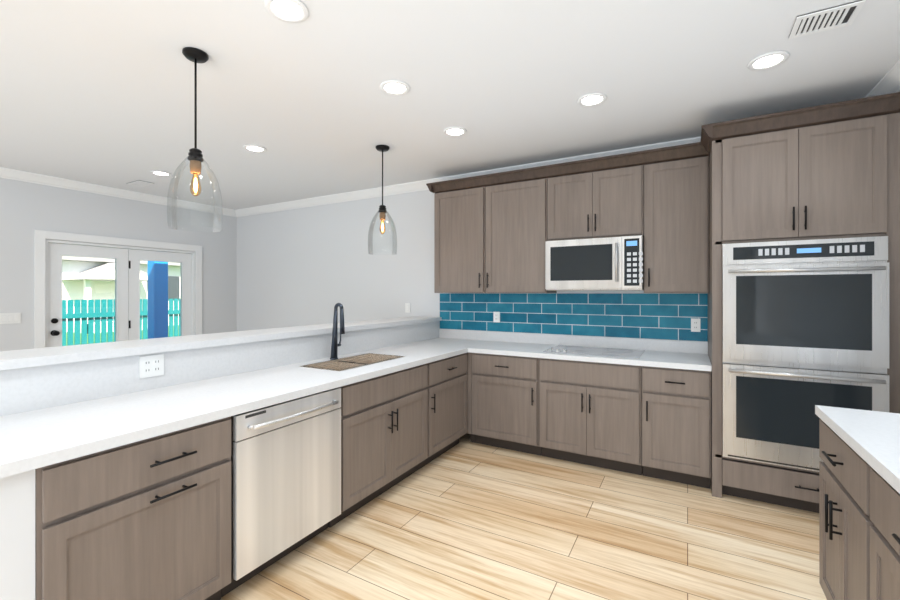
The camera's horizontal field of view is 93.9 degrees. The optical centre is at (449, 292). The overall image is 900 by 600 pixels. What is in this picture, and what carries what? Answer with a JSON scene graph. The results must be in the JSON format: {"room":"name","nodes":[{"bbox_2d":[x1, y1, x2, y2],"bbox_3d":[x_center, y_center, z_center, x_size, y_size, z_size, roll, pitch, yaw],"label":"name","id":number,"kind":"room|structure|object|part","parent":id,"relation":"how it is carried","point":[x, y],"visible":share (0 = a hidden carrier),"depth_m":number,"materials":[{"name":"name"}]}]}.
{"room":"kitchen","nodes":[
{"label":"kitchen","id":0,"kind":"room"},
{"bbox_2d":[0,178,235,350],"bbox_3d":[-5.307,0.060,3.566,0.150,2.740,7.320,0,0,30],"label":"wall","id":1,"kind":"structure","parent":0,"point":[25,207],"depth_m":5.07,"materials":[{"name":"white paint"}]},
{"bbox_2d":[0,313,20,323],"bbox_3d":[-4.695,0.270,4.483,0.009,0.114,0.162,0,0,29],"label":"light switch","id":2,"kind":"object","parent":1,"relation":"attached to","point":[8,318],"visible":1,"depth_m":4.48,"materials":[{"name":"white plastic"}]},
{"bbox_2d":[34,230,201,347],"bbox_3d":[-4.144,0.365,5.447,0.018,2.130,1.840,0,0,29],"label":"trim","id":3,"kind":"structure","parent":1,"relation":"attached to","point":[40,236],"depth_m":4.90,"materials":[{"name":"white wood"}]},
{"bbox_2d":[0,167,235,215],"bbox_3d":[-5.203,-1.262,3.509,0.085,0.095,7.200,0,0,30],"label":"crown molding","id":4,"kind":"structure","parent":1,"relation":"attached to","point":[7,173],"depth_m":5.09,"materials":[{"name":"white wood"}]},
{"bbox_2d":[45,239,194,347],"bbox_3d":[-4.197,0.411,5.477,0.160,2.038,1.656,0,0,29],"label":"french door","id":5,"kind":"structure","parent":1,"relation":"in","point":[127,302],"depth_m":5.41,"materials":[{"name":"white"}]},
{"bbox_2d":[0,0,899,209],"bbox_3d":[-2.013,-1.360,1.702,7.720,0.100,7.680,0,0,29],"label":"ceiling","id":6,"kind":"structure","parent":0,"point":[98,92],"depth_m":2.60,"materials":[{"name":"white paint"}]},
{"bbox_2d":[126,180,153,186],"bbox_3d":[-3.693,-1.303,5.008,0.300,0.010,0.160,0,0,29],"label":"ceiling vent","id":7,"kind":"object","parent":6,"relation":"in","point":[139,183],"visible":0.98,"depth_m":4.98,"materials":[{"name":"grey"}]},
{"bbox_2d":[150,171,170,175],"bbox_3d":[-3.153,-1.303,4.581,0.192,0.010,0.192,0,0,29],"label":"recessed light","id":8,"kind":"object","parent":6,"relation":"in","point":[161,173],"visible":0.98,"depth_m":4.58,"materials":[{"name":"white plastic"}]},
{"bbox_2d":[167,47,222,231],"bbox_3d":[-1.390,-0.829,2.295,0.260,0.958,0.260,0,0,29],"label":"pendant light","id":9,"kind":"object","parent":6,"relation":"hanging from","point":[195,156],"visible":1,"depth_m":2.29,"materials":[{"name":"clear glass"}]},
{"bbox_2d":[243,145,265,151],"bbox_3d":[-1.762,-1.303,3.795,0.192,0.010,0.192,0,0,29],"label":"recessed light","id":10,"kind":"object","parent":6,"relation":"in","point":[254,148],"visible":1,"depth_m":3.79,"materials":[{"name":"white plastic"}]},
{"bbox_2d":[264,0,308,22],"bbox_3d":[-0.750,-1.303,1.930,0.192,0.010,0.192,0,0,29],"label":"recessed light","id":11,"kind":"object","parent":6,"relation":"in","point":[293,11],"visible":1,"depth_m":1.93,"materials":[{"name":"white plastic"}]},
{"bbox_2d":[368,145,396,254],"bbox_3d":[-0.605,-0.829,3.765,0.260,0.958,0.260,0,0,29],"label":"pendant light","id":12,"kind":"object","parent":6,"relation":"hanging from","point":[382,211],"visible":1,"depth_m":3.78,"materials":[{"name":"clear glass"}]},
{"bbox_2d":[380,80,409,94],"bbox_3d":[-0.350,-1.303,2.671,0.192,0.010,0.192,0,0,29],"label":"recessed light","id":13,"kind":"object","parent":6,"relation":"in","point":[394,87],"visible":0.98,"depth_m":2.67,"materials":[{"name":"white plastic"}]},
{"bbox_2d":[443,127,466,135],"bbox_3d":[0.041,-1.303,3.396,0.192,0.010,0.192,0,0,29],"label":"recessed light","id":14,"kind":"object","parent":6,"relation":"in","point":[454,131],"visible":1,"depth_m":3.39,"materials":[{"name":"white"}]},
{"bbox_2d":[577,93,606,106],"bbox_3d":[0.959,-1.303,2.837,0.192,0.010,0.192,0,0,29],"label":"recessed light","id":15,"kind":"object","parent":6,"relation":"in","point":[591,99],"visible":1,"depth_m":2.83,"materials":[{"name":"white plastic"}]},
{"bbox_2d":[747,51,789,69],"bbox_3d":[1.788,-1.303,2.362,0.192,0.010,0.192,0,0,29],"label":"recessed light","id":16,"kind":"object","parent":6,"relation":"in","point":[768,60],"visible":1,"depth_m":2.36,"materials":[{"name":"white plastic"}]},
{"bbox_2d":[789,0,865,38],"bbox_3d":[1.791,-1.303,2.008,0.240,0.010,0.190,0,0,29],"label":"ceiling vent","id":17,"kind":"object","parent":6,"relation":"in","point":[843,15],"visible":1,"depth_m":2.00,"materials":[{"name":"grey metal"}]},
{"bbox_2d":[236,190,699,373],"bbox_3d":[-0.159,0.060,4.979,7.720,2.740,0.150,0,0,30],"label":"wall","id":18,"kind":"structure","parent":0,"point":[313,265],"depth_m":5.67,"materials":[{"name":"white paint"}]},
{"bbox_2d":[405,303,409,312],"bbox_3d":[-0.512,0.180,5.085,0.070,0.114,0.009,0,0,29],"label":"light switch","id":19,"kind":"object","parent":18,"relation":"attached to","point":[407,307],"visible":1,"depth_m":5.08,"materials":[{"name":"white plastic"}]},
{"bbox_2d":[434,187,485,292],"bbox_3d":[0.160,-0.535,4.488,0.598,1.070,0.386,0,0,29],"label":"upper cabinet","id":20,"kind":"object","parent":18,"relation":"attached to","point":[459,241],"visible":0.92,"depth_m":4.35,"materials":[{"name":"brown wood"}]},
{"bbox_2d":[232,137,700,216],"bbox_3d":[-0.218,-1.262,4.875,7.416,0.095,0.085,0,0,30],"label":"crown molding","id":21,"kind":"structure","parent":18,"relation":"attached to","point":[421,185],"depth_m":5.05,"materials":[{"name":"white wood"}]},
{"bbox_2d":[486,178,556,292],"bbox_3d":[0.697,-0.535,4.184,0.628,1.070,0.386,0,0,29],"label":"upper cabinet","id":22,"kind":"object","parent":18,"relation":"attached to","point":[516,225],"visible":0.94,"depth_m":4.05,"materials":[{"name":"brown wood"}]},
{"bbox_2d":[440,293,707,341],"bbox_3d":[1.034,0.208,4.211,2.644,0.412,0.008,0,0,29],"label":"backsplash","id":23,"kind":"structure","parent":18,"relation":"attached to","point":[664,316],"depth_m":4.06,"materials":[{"name":"teal tile"}]},
{"bbox_2d":[493,312,499,321],"bbox_3d":[0.499,0.258,4.504,0.070,0.114,0.008,0,0,29],"label":"outlet","id":24,"kind":"object","parent":23,"relation":"attached to","point":[496,316],"visible":1,"depth_m":4.50,"materials":[{"name":"white plastic"}]},
{"bbox_2d":[691,318,699,331],"bbox_3d":[2.103,0.275,3.596,0.070,0.114,0.008,0,0,29],"label":"outlet","id":25,"kind":"object","parent":23,"relation":"attached to","point":[695,324],"visible":1,"depth_m":3.60,"materials":[{"name":"white plastic"}]},
{"bbox_2d":[547,165,643,240],"bbox_3d":[1.328,-0.777,3.827,0.814,0.585,0.386,0,0,29],"label":"upper cabinet","id":26,"kind":"object","parent":18,"relation":"attached to","point":[601,204],"visible":0.96,"depth_m":3.67,"materials":[{"name":"brown wood"}]},
{"bbox_2d":[545,235,643,289],"bbox_3d":[1.311,-0.250,3.789,0.814,0.450,0.469,0,0,29],"label":"microwave","id":27,"kind":"object","parent":26,"relation":"attached to","point":[612,263],"visible":0.96,"depth_m":3.61,"materials":[{"name":"silver metal"}]},
{"bbox_2d":[644,156,708,292],"bbox_3d":[1.887,-0.535,3.510,0.464,1.070,0.386,0,0,29],"label":"upper cabinet","id":28,"kind":"object","parent":18,"relation":"attached to","point":[676,226],"visible":1,"depth_m":3.37,"materials":[{"name":"brown wood"}]},
{"bbox_2d":[865,59,899,97],"bbox_3d":[1.179,-1.262,-0.102,0.085,0.095,7.200,0,0,30],"label":"crown molding","id":29,"kind":"structure","parent":18,"relation":"attached to","point":[888,82],"depth_m":2.54,"materials":[{"name":"white"}]},
{"bbox_2d":[221,433,826,599],"bbox_3d":[-2.013,1.480,1.702,7.720,0.100,7.680,0,0,29],"label":"floor","id":30,"kind":"structure","parent":0,"point":[464,518],"depth_m":2.40,"materials":[{"name":"brown wood"}]},
{"bbox_2d":[0,469,34,599],"bbox_3d":[-1.654,0.994,1.475,0.688,0.873,0.098,0,0,30],"label":"wall","id":31,"kind":"structure","parent":30,"relation":"on","point":[17,536],"depth_m":1.30,"materials":[{"name":"white paint"}]},
{"bbox_2d":[139,354,163,377],"bbox_3d":[-1.593,0.390,2.246,0.008,0.114,0.116,0,0,29],"label":"outlet","id":32,"kind":"object","parent":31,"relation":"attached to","point":[151,365],"visible":1,"depth_m":2.24,"materials":[{"name":"white plastic"}]},
{"bbox_2d":[0,316,441,369],"bbox_3d":[-1.206,0.300,3.290,0.400,0.040,3.818,0,0,29],"label":"bar","id":33,"kind":"object","parent":31,"relation":"on","point":[22,358],"visible":1,"depth_m":2.38,"materials":[{"name":"white stone"}]},
{"bbox_2d":[35,416,230,599],"bbox_3d":[-1.405,0.994,1.772,0.668,0.873,0.660,0,0,29],"label":"base cabinet","id":34,"kind":"object","parent":30,"relation":"on","point":[148,519],"visible":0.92,"depth_m":1.59,"materials":[{"name":"brown wood"}]},
{"bbox_2d":[221,387,340,597],"bbox_3d":[-1.050,0.995,2.344,0.664,0.870,0.670,0,0,29],"label":"dishwasher","id":35,"kind":"object","parent":30,"relation":"on","point":[285,478],"visible":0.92,"depth_m":2.14,"materials":[{"name":"grey metal"}]},
{"bbox_2d":[328,364,427,527],"bbox_3d":[-0.668,0.994,3.076,0.668,0.873,0.964,0,0,29],"label":"base cabinet","id":36,"kind":"object","parent":30,"relation":"on","point":[384,433],"visible":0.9,"depth_m":2.85,"materials":[{"name":"brown wood"}]},
{"bbox_2d":[0,321,491,477],"bbox_3d":[-0.748,0.440,3.053,0.728,0.231,3.778,0,0,30],"label":"countertop","id":37,"kind":"structure","parent":36,"relation":"on","point":[54,414],"depth_m":2.09,"materials":[{"name":"white stone"}]},
{"bbox_2d":[330,303,344,359],"bbox_3d":[-0.859,0.295,3.268,0.138,0.438,0.106,0,0,29],"label":"faucet","id":38,"kind":"object","parent":37,"relation":"on","point":[335,344],"visible":1,"depth_m":3.25,"materials":[{"name":"grey metal"}]},
{"bbox_2d":[299,353,404,370],"bbox_3d":[-0.709,0.621,3.164,0.375,0.218,0.735,0,0,29],"label":"sink","id":39,"kind":"object","parent":37,"relation":"in","point":[346,363],"visible":0.27,"depth_m":3.23,"materials":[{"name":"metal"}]},
{"bbox_2d":[418,353,467,469],"bbox_3d":[-0.258,0.994,3.800,0.668,0.873,0.692,0,0,29],"label":"base cabinet","id":40,"kind":"object","parent":30,"relation":"on","point":[447,387],"visible":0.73,"depth_m":3.62,"materials":[{"name":"brown wood"}]},
{"bbox_2d":[467,352,541,455],"bbox_3d":[0.597,0.994,4.035,0.698,0.873,0.668,0,0,29],"label":"base cabinet","id":41,"kind":"object","parent":30,"relation":"on","point":[505,401],"depth_m":3.77,"materials":[{"name":"brown wood"}]},
{"bbox_3d":[0.202,0.994,3.993,0.051,0.873,0.090,0,0,29],"label":"corner cabinet filler","id":42,"kind":"part","parent":41,"relation":"part of","materials":[{"name":"brown wood"}]},
{"bbox_2d":[468,331,711,370],"bbox_3d":[1.185,0.485,3.740,1.916,0.140,0.678,0,0,30],"label":"countertop","id":43,"kind":"structure","parent":41,"relation":"on","point":[689,355],"depth_m":3.76,"materials":[{"name":"white stone"}]},
{"bbox_2d":[543,345,644,358],"bbox_3d":[1.269,0.500,3.694,0.770,0.028,0.510,0,0,29],"label":"cooktop","id":44,"kind":"object","parent":43,"relation":"in","point":[609,352],"visible":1,"depth_m":3.65,"materials":[{"name":"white glass"}]},
{"bbox_2d":[539,358,641,474],"bbox_3d":[1.254,0.994,3.663,0.802,0.873,0.668,0,0,29],"label":"base cabinet","id":45,"kind":"object","parent":30,"relation":"on","point":[590,413],"visible":0.94,"depth_m":3.39,"materials":[{"name":"brown wood"}]},
{"bbox_2d":[642,366,710,488],"bbox_3d":[1.804,0.994,3.352,0.454,0.873,0.668,0,0,29],"label":"base cabinet","id":46,"kind":"object","parent":30,"relation":"on","point":[676,425],"visible":0.9,"depth_m":3.10,"materials":[{"name":"brown wood"}]},
{"bbox_2d":[708,113,899,512],"bbox_3d":[2.423,0.180,2.995,0.968,2.500,0.756,0,0,29],"label":"tall cabinet","id":47,"kind":"object","parent":30,"relation":"on","point":[840,179],"visible":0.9,"depth_m":2.72,"materials":[{"name":"brown wood"}]},
{"bbox_2d":[426,92,899,192],"bbox_3d":[1.297,-1.121,3.629,3.552,0.098,0.762,0,0,29],"label":"crown molding","id":48,"kind":"structure","parent":47,"relation":"on","point":[885,104],"depth_m":3.05,"materials":[{"name":"brown wood"}]},
{"bbox_2d":[722,236,888,471],"bbox_3d":[2.374,0.395,2.933,0.824,1.466,0.712,0,0,29],"label":"double oven","id":49,"kind":"object","parent":47,"relation":"in","point":[805,327],"visible":0.96,"depth_m":2.68,"materials":[{"name":"grey metal"}]},
{"bbox_2d":[819,419,875,599],"bbox_3d":[1.774,0.994,1.512,0.636,0.873,0.600,0,0,29],"label":"base cabinet","id":50,"kind":"object","parent":30,"relation":"on","point":[845,522],"visible":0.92,"depth_m":1.62,"materials":[{"name":"brown wood"}]},
{"bbox_2d":[870,468,899,599],"bbox_3d":[1.438,0.994,0.917,0.636,0.873,0.760,0,0,29],"label":"base cabinet","id":51,"kind":"object","parent":30,"relation":"on","point":[885,541],"visible":0.79,"depth_m":1.28,"materials":[{"name":"brown wood"}]},
{"bbox_3d":[1.024,0.994,0.186,0.637,0.873,0.912,0,0,30],"label":"cabinet","id":52,"kind":"object","parent":30,"relation":"on","visible":0},
{"bbox_2d":[815,405,899,493],"bbox_3d":[1.373,0.535,0.773,0.608,0.040,2.317,0,0,29],"label":"countertop","id":53,"kind":"structure","parent":52,"relation":"on","point":[871,439],"depth_m":1.54,"materials":[{"name":"white stone"}]},
{"label":"outside","id":54,"kind":"structure","parent":0,"visible":0},
{"bbox_2d":[66,325,178,344],"bbox_3d":[-26.456,1.980,20.713,53.548,0.200,70.000,0,0,29],"label":"ground","id":55,"kind":"structure","parent":54,"point":[113,335],"depth_m":18.37,"materials":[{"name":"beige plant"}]},
{"bbox_2d":[62,299,179,345],"bbox_3d":[-5.891,1.004,10.241,0.060,1.748,24.025,0,0,29],"label":"fence","id":56,"kind":"object","parent":55,"relation":"on","point":[107,316],"depth_m":8.30,"materials":[{"name":"teal wood"}]},
{"bbox_2d":[62,256,179,333],"bbox_3d":[-18.815,-0.346,25.007,9.620,4.448,20.000,0,0,29],"label":"house","id":57,"kind":"structure","parent":55,"relation":"on","point":[68,279],"depth_m":20.77,"materials":[{"name":"white"}]},
{"bbox_3d":[-5.172,1.669,6.143,2.148,0.418,5.200,0,0,30],"label":"deck","id":58,"kind":"object","parent":55,"relation":"on","visible":0},
{"bbox_2d":[148,261,167,338],"bbox_3d":[-4.638,-0.006,6.668,0.200,2.928,0.200,0,0,29],"label":"post","id":59,"kind":"object","parent":58,"relation":"on","point":[153,290],"depth_m":6.60,"materials":[{"name":"blue"}]}
]}

